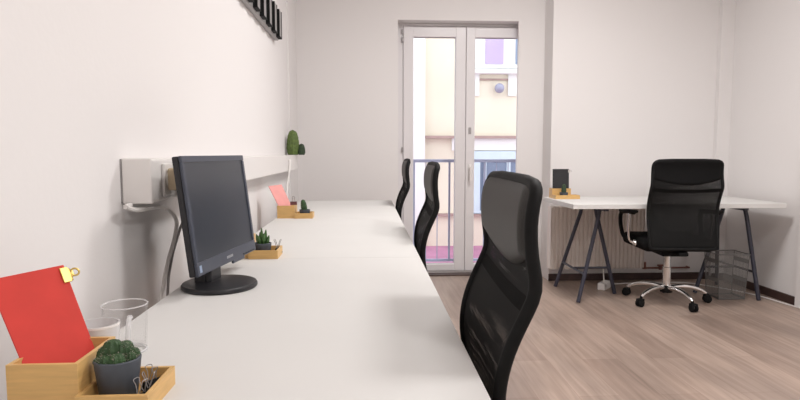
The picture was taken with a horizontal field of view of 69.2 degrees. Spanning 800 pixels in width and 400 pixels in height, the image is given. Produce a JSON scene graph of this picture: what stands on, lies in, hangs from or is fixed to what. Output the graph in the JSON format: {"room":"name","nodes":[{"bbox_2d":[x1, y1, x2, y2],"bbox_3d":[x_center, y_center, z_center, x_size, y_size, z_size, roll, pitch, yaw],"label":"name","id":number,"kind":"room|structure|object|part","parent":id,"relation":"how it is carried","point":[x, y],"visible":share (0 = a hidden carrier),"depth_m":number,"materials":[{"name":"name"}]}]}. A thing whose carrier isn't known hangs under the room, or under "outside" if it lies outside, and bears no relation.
{"room":"open-plan office","nodes":[
{"label":"open-plan office","id":0,"kind":"room"},
{"bbox_2d":[0,0,298,399],"bbox_3d":[-0.776,-0.463,1.075,0.212,2.950,7.900,0,5,-3],"label":"wall","id":1,"kind":"structure","parent":0,"point":[87,86],"depth_m":1.43,"materials":[{"name":"white paint"}]},
{"bbox_2d":[120,155,297,203],"bbox_3d":[-0.742,-0.171,2.979,0.087,0.115,3.062,0,5,-3],"label":"wall ledge","id":2,"kind":"object","parent":1,"relation":"attached to","point":[142,180],"visible":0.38,"depth_m":1.50,"materials":[{"name":"white paint"}]},
{"bbox_2d":[123,203,178,301],"bbox_3d":[-0.644,0.483,1.623,0.048,0.981,0.379,0,5,1],"label":"power cable","id":3,"kind":"object","parent":2,"relation":"hanging from","point":[129,206],"visible":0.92,"depth_m":1.60,"materials":[{"name":"white plastic"}]},
{"bbox_2d":[161,163,173,195],"bbox_3d":[-0.628,-0.055,1.568,0.008,0.087,0.070,0,5,-3],"label":"socket","id":4,"kind":"object","parent":2,"relation":"attached to","point":[165,191],"depth_m":1.54,"materials":[{"name":"beige plastic"}]},
{"bbox_2d":[168,168,175,189],"bbox_3d":[-0.601,-0.057,1.570,0.042,0.060,0.044,0,5,-3],"label":"plug","id":5,"kind":"object","parent":2,"relation":"attached to","point":[171,179],"visible":0.28,"depth_m":1.55,"materials":[{"name":"white plastic"}]},
{"bbox_2d":[286,159,290,196],"bbox_3d":[-0.757,0.028,3.938,0.022,0.608,0.136,0,5,1],"label":"hanging cable","id":6,"kind":"object","parent":2,"relation":"hanging from","point":[289,159],"visible":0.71,"depth_m":3.93,"materials":[{"name":"white plastic"}]},
{"bbox_2d":[286,130,304,154],"bbox_3d":[-0.785,-0.434,4.373,0.142,0.188,0.100,0,5,-3],"label":"cactus","id":7,"kind":"object","parent":2,"relation":"on","point":[293,147],"visible":1,"depth_m":4.34,"materials":[{"name":"green plant"}]},
{"bbox_3d":[-0.807,-0.434,4.372,0.098,0.188,0.100,0,5,-3],"label":"stem","id":8,"kind":"part","parent":7,"relation":"part of","materials":[{"name":"green plant"}]},
{"bbox_3d":[-0.603,-0.063,1.705,0.054,0.080,0.060,0,5,-3],"label":"power adapter","id":9,"kind":"object","parent":2,"relation":"attached to","visible":0},
{"bbox_2d":[166,224,181,295],"bbox_3d":[-0.654,0.247,1.686,0.059,0.536,0.148,2,5,20],"label":"cable","id":10,"kind":"object","parent":9,"relation":"hanging from","point":[180,226],"visible":0.24,"depth_m":1.66,"materials":[{"name":"grey plastic"}]},
{"bbox_2d":[241,0,281,40],"bbox_3d":[-0.771,-1.093,3.137,0.055,0.182,1.434,0,5,-3],"label":"coat rack","id":11,"kind":"object","parent":1,"relation":"attached to","point":[266,12],"visible":1,"depth_m":3.38,"materials":[{"name":"grey metal"}]},
{"bbox_2d":[296,0,545,268],"bbox_3d":[0.100,-0.799,5.226,2.420,2.950,0.320,0,5,-3],"label":"wall","id":12,"kind":"structure","parent":0,"point":[347,50],"depth_m":5.04,"materials":[{"name":"white paint"}]},
{"bbox_2d":[398,23,517,272],"bbox_3d":[0.569,-0.452,5.270,1.196,2.250,0.180,0,5,-3],"label":"door","id":13,"kind":"structure","parent":12,"relation":"in","point":[465,35],"depth_m":5.20,"materials":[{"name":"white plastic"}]},
{"bbox_3d":[0.633,-0.248,5.228,0.030,0.150,0.054,0,5,-3],"label":"handle","id":14,"kind":"part","parent":13,"relation":"part of","materials":[{"name":"white plastic"}]},
{"bbox_2d":[430,276,799,399],"bbox_3d":[1.161,1.045,1.465,4.110,0.120,8.220,0,5,-3],"label":"floor","id":15,"kind":"structure","parent":0,"point":[603,346],"depth_m":3.33,"materials":[{"name":"brown wood"}]},
{"bbox_2d":[120,257,490,399],"bbox_3d":[-0.241,0.617,1.426,0.689,0.740,1.204,0,5,-3],"label":"desk","id":16,"kind":"object","parent":15,"relation":"on","point":[309,328],"visible":0.92,"depth_m":1.14,"materials":[{"name":"white laminate"}]},
{"bbox_2d":[5,336,174,399],"bbox_3d":[-0.446,0.257,0.856,0.194,0.070,0.136,0,5,-3],"label":"desk organizer","id":17,"kind":"object","parent":16,"relation":"on","point":[77,380],"visible":0.7,"depth_m":0.80,"materials":[{"name":"brown wood"}]},
{"bbox_2d":[0,265,94,363],"bbox_3d":[-0.527,0.197,0.873,0.105,0.173,0.112,2,5,28],"label":"notebook","id":18,"kind":"object","parent":17,"relation":"in","point":[41,314],"visible":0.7,"depth_m":0.88,"materials":[{"name":"red paper"}]},
{"bbox_2d":[59,267,79,282],"bbox_3d":[-0.536,0.121,0.941,0.022,0.027,0.032,2,5,28],"label":"clip","id":19,"kind":"object","parent":18,"relation":"attached to","point":[67,274],"visible":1,"depth_m":0.93,"materials":[{"name":"gold metal"}]},
{"bbox_2d":[92,339,141,394],"bbox_3d":[-0.410,0.244,0.843,0.064,0.085,0.064,0,5,-3],"label":"potted cactus","id":20,"kind":"object","parent":17,"relation":"on","point":[116,363],"visible":1,"depth_m":0.82,"materials":[{"name":"ceramic"}]},
{"bbox_3d":[-0.428,0.223,0.841,0.023,0.022,0.024,0,5,-3],"label":"stem","id":21,"kind":"part","parent":20,"relation":"part of","materials":[{"name":"green plant"}]},
{"bbox_3d":[-0.419,0.228,0.825,0.025,0.014,0.026,0,5,-3],"label":"stem","id":22,"kind":"part","parent":20,"relation":"part of","materials":[{"name":"green plant"}]},
{"bbox_3d":[-0.417,0.218,0.843,0.033,0.032,0.034,0,5,-3],"label":"stem","id":23,"kind":"part","parent":20,"relation":"part of","materials":[{"name":"green plant"}]},
{"bbox_3d":[-0.403,0.227,0.826,0.025,0.017,0.026,0,5,-3],"label":"stem","id":24,"kind":"part","parent":20,"relation":"part of","materials":[{"name":"green plant"}]},
{"bbox_3d":[-0.404,0.220,0.844,0.026,0.028,0.027,0,5,-3],"label":"stem","id":25,"kind":"part","parent":20,"relation":"part of","materials":[{"name":"green plant"}]},
{"bbox_3d":[-0.407,0.220,0.860,0.026,0.025,0.027,0,5,-3],"label":"stem","id":26,"kind":"part","parent":20,"relation":"part of","materials":[{"name":"green plant"}]},
{"bbox_3d":[-0.388,0.227,0.837,0.016,0.015,0.017,0,5,-3],"label":"stem","id":27,"kind":"part","parent":20,"relation":"part of","materials":[{"name":"green plant"}]},
{"bbox_3d":[-0.392,0.225,0.853,0.022,0.017,0.022,0,5,-3],"label":"stem","id":28,"kind":"part","parent":20,"relation":"part of","materials":[{"name":"green plant"}]},
{"bbox_2d":[74,366,174,399],"bbox_3d":[-0.398,0.278,0.849,0.098,0.029,0.112,0,5,-3],"label":"tray","id":29,"kind":"object","parent":17,"relation":"attached to","point":[87,389],"depth_m":0.83,"materials":[{"name":"brown wood"}]},
{"bbox_2d":[133,377,148,393],"bbox_3d":[-0.368,0.270,0.824,0.018,0.036,0.028,2,5,18],"label":"binder clip","id":30,"kind":"object","parent":17,"relation":"attached to","point":[145,390],"visible":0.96,"depth_m":0.82,"materials":[{"name":"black metal"}]},
{"bbox_3d":[-0.372,0.263,0.824,0.009,0.022,0.013,2,5,18],"label":"wire handle","id":31,"kind":"part","parent":30,"relation":"part of","materials":[{"name":"grey metal"}]},
{"bbox_3d":[-0.363,0.264,0.821,0.009,0.022,0.013,2,5,18],"label":"wire handle","id":32,"kind":"part","parent":30,"relation":"part of","materials":[{"name":"grey metal"}]},
{"bbox_2d":[142,371,155,388],"bbox_3d":[-0.367,0.268,0.849,0.018,0.036,0.028,-1,5,-13],"label":"binder clip","id":33,"kind":"object","parent":17,"relation":"attached to","point":[150,384],"visible":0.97,"depth_m":0.84,"materials":[{"name":"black metal"}]},
{"bbox_2d":[141,364,160,390],"bbox_3d":[-0.373,0.266,0.873,0.018,0.036,0.028,3,6,35],"label":"binder clip","id":34,"kind":"object","parent":17,"relation":"attached to","point":[156,378],"visible":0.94,"depth_m":0.87,"materials":[{"name":"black metal"}]},
{"bbox_3d":[-0.369,0.260,0.870,0.009,0.022,0.013,3,6,35],"label":"wire handle","id":35,"kind":"part","parent":34,"relation":"part of","materials":[{"name":"grey metal"}]},
{"bbox_2d":[85,317,119,339],"bbox_3d":[-0.497,0.243,0.959,0.065,0.080,0.065,0,5,-3],"label":"cup","id":36,"kind":"object","parent":16,"relation":"on","point":[97,327],"visible":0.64,"depth_m":0.96,"materials":[{"name":"white ceramic"}]},
{"bbox_2d":[100,298,147,352],"bbox_3d":[-0.497,0.232,1.041,0.079,0.088,0.100,0,5,-3],"label":"glass mug","id":37,"kind":"object","parent":16,"relation":"on","point":[129,318],"visible":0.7,"depth_m":1.01,"materials":[{"name":"clear glass"}]},
{"bbox_3d":[-0.471,0.229,1.008,0.011,0.057,0.033,-1,5,-17],"label":"handle","id":38,"kind":"part","parent":37,"relation":"part of","materials":[{"name":"clear glass"}]},
{"bbox_2d":[172,155,257,295],"bbox_3d":[-0.476,0.051,1.645,0.198,0.353,0.418,0,5,6],"label":"monitor","id":39,"kind":"object","parent":16,"relation":"on","point":[212,192],"visible":1,"depth_m":1.56,"materials":[{"name":"black plastic"}]},
{"bbox_2d":[256,218,419,258],"bbox_3d":[-0.308,0.520,2.627,0.689,0.740,1.209,0,5,-3],"label":"desk","id":40,"kind":"object","parent":15,"relation":"on","point":[346,237],"visible":0.3,"depth_m":2.45,"materials":[{"name":"white laminate"}]},
{"bbox_2d":[244,233,282,258],"bbox_3d":[-0.518,0.161,2.037,0.194,0.070,0.136,0,5,-3],"label":"desk organizer","id":41,"kind":"object","parent":40,"relation":"on","point":[256,254],"visible":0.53,"depth_m":1.98,"materials":[{"name":"brown wood"}]},
{"bbox_2d":[255,228,271,249],"bbox_3d":[-0.478,0.144,2.015,0.062,0.095,0.062,0,5,-3],"label":"potted succulent","id":42,"kind":"object","parent":41,"relation":"on","point":[262,242],"visible":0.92,"depth_m":2.00,"materials":[{"name":"plant"}]},
{"bbox_2d":[255,242,271,249],"bbox_3d":[-0.478,0.170,2.017,0.062,0.043,0.062,0,5,-3],"label":"pot","id":43,"kind":"object","parent":42,"relation":"attached to","point":[259,245],"depth_m":1.99,"materials":[{"name":"grey ceramic"}]},
{"bbox_2d":[248,245,282,258],"bbox_3d":[-0.469,0.182,2.030,0.098,0.029,0.112,0,5,-3],"label":"tray","id":44,"kind":"object","parent":41,"relation":"attached to","point":[256,254],"depth_m":1.98,"materials":[{"name":"brown wood"}]},
{"bbox_2d":[276,200,399,218],"bbox_3d":[-0.375,0.422,3.834,0.689,0.740,1.214,0,5,-3],"label":"desk","id":45,"kind":"object","parent":15,"relation":"on","point":[362,208],"visible":0.17,"depth_m":3.71,"materials":[{"name":"white laminate"}]},
{"bbox_2d":[277,205,313,218],"bbox_3d":[-0.583,0.062,3.256,0.194,0.070,0.136,0,5,-3],"label":"desk organizer","id":46,"kind":"object","parent":45,"relation":"on","point":[291,211],"visible":0.95,"depth_m":3.20,"materials":[{"name":"brown wood"}]},
{"bbox_2d":[268,184,290,205],"bbox_3d":[-0.664,0.003,3.273,0.105,0.173,0.112,2,5,28],"label":"clipboard","id":47,"kind":"object","parent":46,"relation":"in","point":[277,191],"visible":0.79,"depth_m":3.28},
{"bbox_2d":[290,196,296,204],"bbox_3d":[-0.598,0.003,3.258,0.036,0.046,0.024,-1,5,-15],"label":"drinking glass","id":48,"kind":"object","parent":46,"relation":"attached to","point":[292,202],"visible":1,"depth_m":3.25,"materials":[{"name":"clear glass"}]},
{"bbox_2d":[294,211,313,218],"bbox_3d":[-0.535,0.084,3.249,0.098,0.029,0.112,0,5,-3],"label":"tray","id":49,"kind":"object","parent":46,"relation":"attached to","point":[297,215],"depth_m":3.19,"materials":[{"name":"brown wood"}]},
{"bbox_2d":[299,200,309,212],"bbox_3d":[-0.531,0.044,3.235,0.060,0.097,0.060,0,5,-3],"label":"potted cactus","id":50,"kind":"object","parent":46,"relation":"on","point":[303,209],"visible":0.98,"depth_m":3.22,"materials":[{"name":"plant"}]},
{"bbox_3d":[-0.535,0.028,3.233,0.036,0.062,0.035,0,5,-3],"label":"stem","id":51,"kind":"part","parent":50,"relation":"part of","materials":[{"name":"green plant"}]},
{"bbox_2d":[299,209,309,212],"bbox_3d":[-0.531,0.072,3.237,0.060,0.040,0.060,0,5,-3],"label":"pot","id":52,"kind":"object","parent":50,"relation":"attached to","point":[301,210],"depth_m":3.21,"materials":[{"name":"grey ceramic"}]},
{"bbox_2d":[395,158,410,219],"bbox_3d":[-0.222,0.237,4.127,0.619,1.061,0.648,0,5,-3],"label":"office chair","id":53,"kind":"object","parent":15,"relation":"on","point":[404,190],"visible":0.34,"depth_m":3.89,"materials":[{"name":"black fabric"}]},
{"bbox_2d":[414,161,439,269],"bbox_3d":[-0.124,0.358,2.634,0.619,1.061,0.648,0,5,-2],"label":"office chair","id":54,"kind":"object","parent":15,"relation":"on","point":[429,211],"visible":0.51,"depth_m":2.52,"materials":[{"name":"black fabric"}]},
{"bbox_2d":[428,272,470,275],"bbox_3d":[0.507,0.672,5.257,1.056,0.012,0.100,0,5,-3],"label":"threshold","id":55,"kind":"object","parent":15,"relation":"on","point":[447,273],"visible":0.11,"depth_m":5.21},
{"bbox_2d":[459,171,542,399],"bbox_3d":[-0.049,0.473,1.211,0.619,1.061,0.648,0,5,-1],"label":"office chair","id":56,"kind":"object","parent":15,"relation":"on","point":[508,293],"visible":0.84,"depth_m":1.10,"materials":[{"name":"black fabric"}]},
{"bbox_2d":[553,209,615,302],"bbox_3d":[1.489,0.384,4.512,0.415,0.706,0.556,0,5,-3],"label":"trestle","id":57,"kind":"object","parent":15,"relation":"on","point":[597,226],"visible":0.87,"depth_m":4.50,"materials":[{"name":"black metal"}]},
{"bbox_3d":[1.374,0.368,4.719,0.232,0.705,0.033,2,5,25],"label":"leg","id":58,"kind":"part","parent":57,"relation":"part of","materials":[{"name":"black metal"}]},
{"bbox_3d":[1.398,0.403,4.286,0.225,0.704,0.031,-2,5,-27],"label":"leg","id":59,"kind":"part","parent":57,"relation":"part of","materials":[{"name":"black metal"}]},
{"bbox_3d":[1.592,0.385,4.510,0.208,0.704,0.031,0,5,-3],"label":"leg","id":60,"kind":"part","parent":57,"relation":"part of","materials":[{"name":"black metal"}]},
{"bbox_2d":[543,196,786,208],"bbox_3d":[1.978,0.016,4.469,1.560,0.034,0.705,0,5,-3],"label":"table","id":61,"kind":"object","parent":57,"relation":"on","point":[640,202],"visible":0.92,"depth_m":4.24,"materials":[{"name":"white laminate"}]},
{"bbox_2d":[549,188,579,198],"bbox_3d":[1.311,-0.053,4.628,0.195,0.078,0.165,0,5,-3],"label":"desk organizer","id":62,"kind":"object","parent":61,"relation":"on","point":[554,193],"visible":0.96,"depth_m":4.62,"materials":[{"name":"brown wood"}]},
{"bbox_2d":[552,169,568,187],"bbox_3d":[1.293,-0.137,4.666,0.140,0.225,0.037,0,5,-3],"label":"clipboard","id":63,"kind":"object","parent":62,"relation":"in","point":[560,176],"visible":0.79,"depth_m":4.67,"materials":[{"name":"black plastic"}]},
{"bbox_2d":[560,184,567,194],"bbox_3d":[1.295,-0.072,4.582,0.066,0.111,0.066,0,5,-3],"label":"potted cactus","id":64,"kind":"object","parent":62,"relation":"on","point":[563,189],"visible":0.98,"depth_m":4.57,"materials":[{"name":"plant"}]},
{"bbox_3d":[1.295,-0.090,4.581,0.040,0.075,0.041,0,5,-3],"label":"stem","id":65,"kind":"part","parent":64,"relation":"part of","materials":[{"name":"green plant"}]},
{"bbox_2d":[552,194,579,198],"bbox_3d":[1.313,-0.026,4.590,0.195,0.030,0.085,0,5,-3],"label":"tray","id":66,"kind":"object","parent":62,"relation":"on","point":[555,196],"depth_m":4.55,"materials":[{"name":"brown wood"}]},
{"bbox_2d":[597,280,610,290],"bbox_3d":[1.660,0.692,4.716,0.064,0.060,0.150,3,6,37],"label":"power strip","id":67,"kind":"object","parent":15,"relation":"on","point":[602,285],"visible":0.97,"depth_m":4.67,"materials":[{"name":"white plastic"}]},
{"bbox_2d":[603,239,606,281],"bbox_3d":[1.688,0.497,4.790,0.028,0.326,0.179,2,5,25],"label":"cable","id":68,"kind":"object","parent":67,"relation":"attached to","point":[605,239],"visible":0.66,"depth_m":4.81,"materials":[{"name":"beige plastic"}]},
{"bbox_2d":[618,159,724,311],"bbox_3d":[1.974,0.226,4.262,0.648,1.061,0.619,0,5,2],"label":"office chair","id":69,"kind":"object","parent":15,"relation":"on","point":[667,235],"visible":1,"depth_m":4.02,"materials":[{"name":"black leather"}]},
{"bbox_3d":[1.697,0.190,4.298,0.071,0.254,0.291,0,5,2],"label":"armrest","id":70,"kind":"part","parent":69,"relation":"part of","materials":[{"name":"black plastic"}]},
{"bbox_3d":[1.858,0.649,4.407,0.260,0.075,0.038,4,6,42],"label":"leg","id":71,"kind":"part","parent":69,"relation":"part of","materials":[{"name":"silver metal"}]},
{"bbox_3d":[1.839,0.664,4.224,0.260,0.075,0.038,-3,5,-30],"label":"leg","id":72,"kind":"part","parent":69,"relation":"part of","materials":[{"name":"silver metal"}]},
{"bbox_3d":[1.975,0.304,4.294,0.500,0.090,0.470,0,5,2],"label":"seat","id":73,"kind":"part","parent":69,"relation":"part of","materials":[{"name":"black fabric"}]},
{"bbox_3d":[2.008,0.670,4.149,0.038,0.075,0.260,-1,5,-12],"label":"leg","id":74,"kind":"part","parent":69,"relation":"part of","materials":[{"name":"silver metal"}]},
{"bbox_3d":[1.966,0.035,4.001,0.501,0.638,0.092,0,5,2],"label":"frame","id":75,"kind":"part","parent":69,"relation":"part of","materials":[{"name":"black plastic"}]},
{"bbox_3d":[2.131,0.659,4.287,0.260,0.075,0.038,0,5,6],"label":"leg","id":76,"kind":"part","parent":69,"relation":"part of","materials":[{"name":"silver metal"}]},
{"bbox_2d":[614,282,799,308],"bbox_3d":[2.523,0.744,4.385,0.596,0.010,1.742,-4,6,-41],"label":"cable","id":77,"kind":"object","parent":15,"relation":"on","point":[631,282],"visible":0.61,"depth_m":4.62,"materials":[{"name":"white plastic"}]},
{"bbox_2d":[693,208,760,300],"bbox_3d":[2.493,0.381,4.557,0.375,0.706,0.556,0,5,-3],"label":"trestle","id":78,"kind":"object","parent":15,"relation":"on","point":[745,210],"visible":0.5,"depth_m":4.34,"materials":[{"name":"black metal"}]},
{"bbox_3d":[2.425,0.382,4.546,0.238,0.705,0.031,0,5,-3],"label":"leg","id":79,"kind":"part","parent":78,"relation":"part of","materials":[{"name":"black metal"}]},
{"bbox_3d":[2.611,0.363,4.776,0.040,0.703,0.161,4,6,40],"label":"leg","id":80,"kind":"part","parent":78,"relation":"part of","materials":[{"name":"black metal"}]},
{"bbox_3d":[2.635,0.398,4.346,0.151,0.703,0.038,4,6,38],"label":"leg","id":81,"kind":"part","parent":78,"relation":"part of","materials":[{"name":"black metal"}]},
{"bbox_2d":[704,250,750,299],"bbox_3d":[2.488,0.569,4.429,0.246,0.349,0.192,0,5,-3],"label":"basket","id":82,"kind":"object","parent":15,"relation":"on","point":[710,277],"visible":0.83,"depth_m":4.37,"materials":[{"name":"grey metal"}]},
{"bbox_2d":[540,0,735,279],"bbox_3d":[2.136,-0.797,5.198,1.737,2.950,0.600,0,5,-3],"label":"wall","id":83,"kind":"structure","parent":0,"point":[630,85],"depth_m":4.93,"materials":[{"name":"white paint"}]},
{"bbox_2d":[547,206,689,269],"bbox_3d":[1.889,0.326,4.959,1.262,0.560,0.130,0,5,-3],"label":"radiator","id":84,"kind":"object","parent":83,"relation":"attached to","point":[561,220],"visible":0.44,"depth_m":4.89,"materials":[{"name":"metal"}]},
{"bbox_3d":[1.665,0.321,4.896,0.800,0.520,0.030,0,5,-3],"label":"panel","id":85,"kind":"part","parent":84,"relation":"part of","materials":[{"name":"metal"}]},
{"bbox_2d":[548,272,723,280],"bbox_3d":[2.051,0.666,5.027,1.537,0.060,0.068,0,5,-3],"label":"baseboard","id":86,"kind":"structure","parent":83,"relation":"attached to","point":[658,275],"depth_m":5.04,"materials":[{"name":"black wood"}]},
{"bbox_2d":[724,0,799,306],"bbox_3d":[3.118,-0.471,1.175,0.220,2.950,7.670,0,5,-3],"label":"wall","id":87,"kind":"structure","parent":0,"point":[764,150],"depth_m":4.47,"materials":[{"name":"white paint"}]},
{"bbox_2d":[723,274,794,304],"bbox_3d":[2.836,0.699,4.610,0.016,0.062,0.850,0,5,-3],"label":"baseboard","id":88,"kind":"structure","parent":87,"relation":"attached to","point":[781,296],"depth_m":4.44,"materials":[{"name":"black wood"}]},
{"label":"outside","id":89,"kind":"structure","parent":0,"visible":0},
{"bbox_2d":[413,38,517,245],"bbox_3d":[1.488,-0.952,9.280,14.000,8.600,0.740,0,5,-3],"label":"building","id":90,"kind":"structure","parent":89,"point":[433,58],"depth_m":8.97,"materials":[{"name":"beige paint"}]},
{"bbox_3d":[1.172,-1.773,8.947,0.100,0.330,0.035,0,5,-3],"label":"moulding","id":91,"kind":"part","parent":90,"relation":"part of","materials":[{"name":"white paint"}]},
{"bbox_3d":[1.447,-1.862,8.957,0.450,0.025,0.030,0,5,-3],"label":"moulding","id":92,"kind":"part","parent":90,"relation":"part of","materials":[{"name":"beige paint"}]},
{"bbox_2d":[485,39,503,63],"bbox_3d":[1.445,-2.652,8.841,0.280,1.140,0.015,0,5,-3],"label":"window blind","id":93,"kind":"object","parent":90,"relation":"hanging from","point":[494,48],"depth_m":8.86,"materials":[{"name":"fabric"}]},
{"bbox_3d":[1.504,-1.973,8.906,1.100,0.075,0.120,0,5,-3],"label":"sill","id":94,"kind":"part","parent":90,"relation":"part of","materials":[{"name":"white paint"}]},
{"bbox_2d":[495,83,503,92],"bbox_3d":[1.524,-1.714,8.901,0.150,0.150,0.175,0,5,-3],"label":"wall lamp","id":95,"kind":"object","parent":90,"relation":"attached to","point":[499,88],"visible":1,"depth_m":8.84,"materials":[{"name":"white glass"}]},
{"bbox_3d":[1.736,-1.776,8.978,0.130,0.330,0.035,0,5,-3],"label":"moulding","id":96,"kind":"part","parent":90,"relation":"part of","materials":[{"name":"white paint"}]},
{"bbox_3d":[0.643,0.725,5.671,1.900,0.120,0.260,0,5,-3],"label":"balcony slab","id":97,"kind":"object","parent":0,"visible":0},
{"bbox_2d":[413,159,515,261],"bbox_3d":[0.615,0.103,5.669,1.750,1.000,0.040,0,5,-3],"label":"balcony railing","id":98,"kind":"object","parent":97,"relation":"on","point":[449,161],"visible":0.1,"depth_m":5.63,"materials":[{"name":"grey metal"}]},
{"bbox_3d":[0.615,0.589,5.709,1.750,0.025,0.030,0,5,-3],"label":"rail","id":99,"kind":"part","parent":98,"relation":"part of","materials":[{"name":"grey metal"}]},
{"bbox_3d":[0.615,-0.381,5.630,1.750,0.030,0.040,0,5,-3],"label":"rail","id":100,"kind":"part","parent":98,"relation":"part of","materials":[{"name":"black metal"}]},
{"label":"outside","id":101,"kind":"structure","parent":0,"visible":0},
{"bbox_2d":[426,246,493,262],"bbox_3d":[1.087,0.918,7.620,11.000,0.140,3.100,0,5,-3],"label":"terrace","id":102,"kind":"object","parent":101,"point":[442,251],"depth_m":8.54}
]}

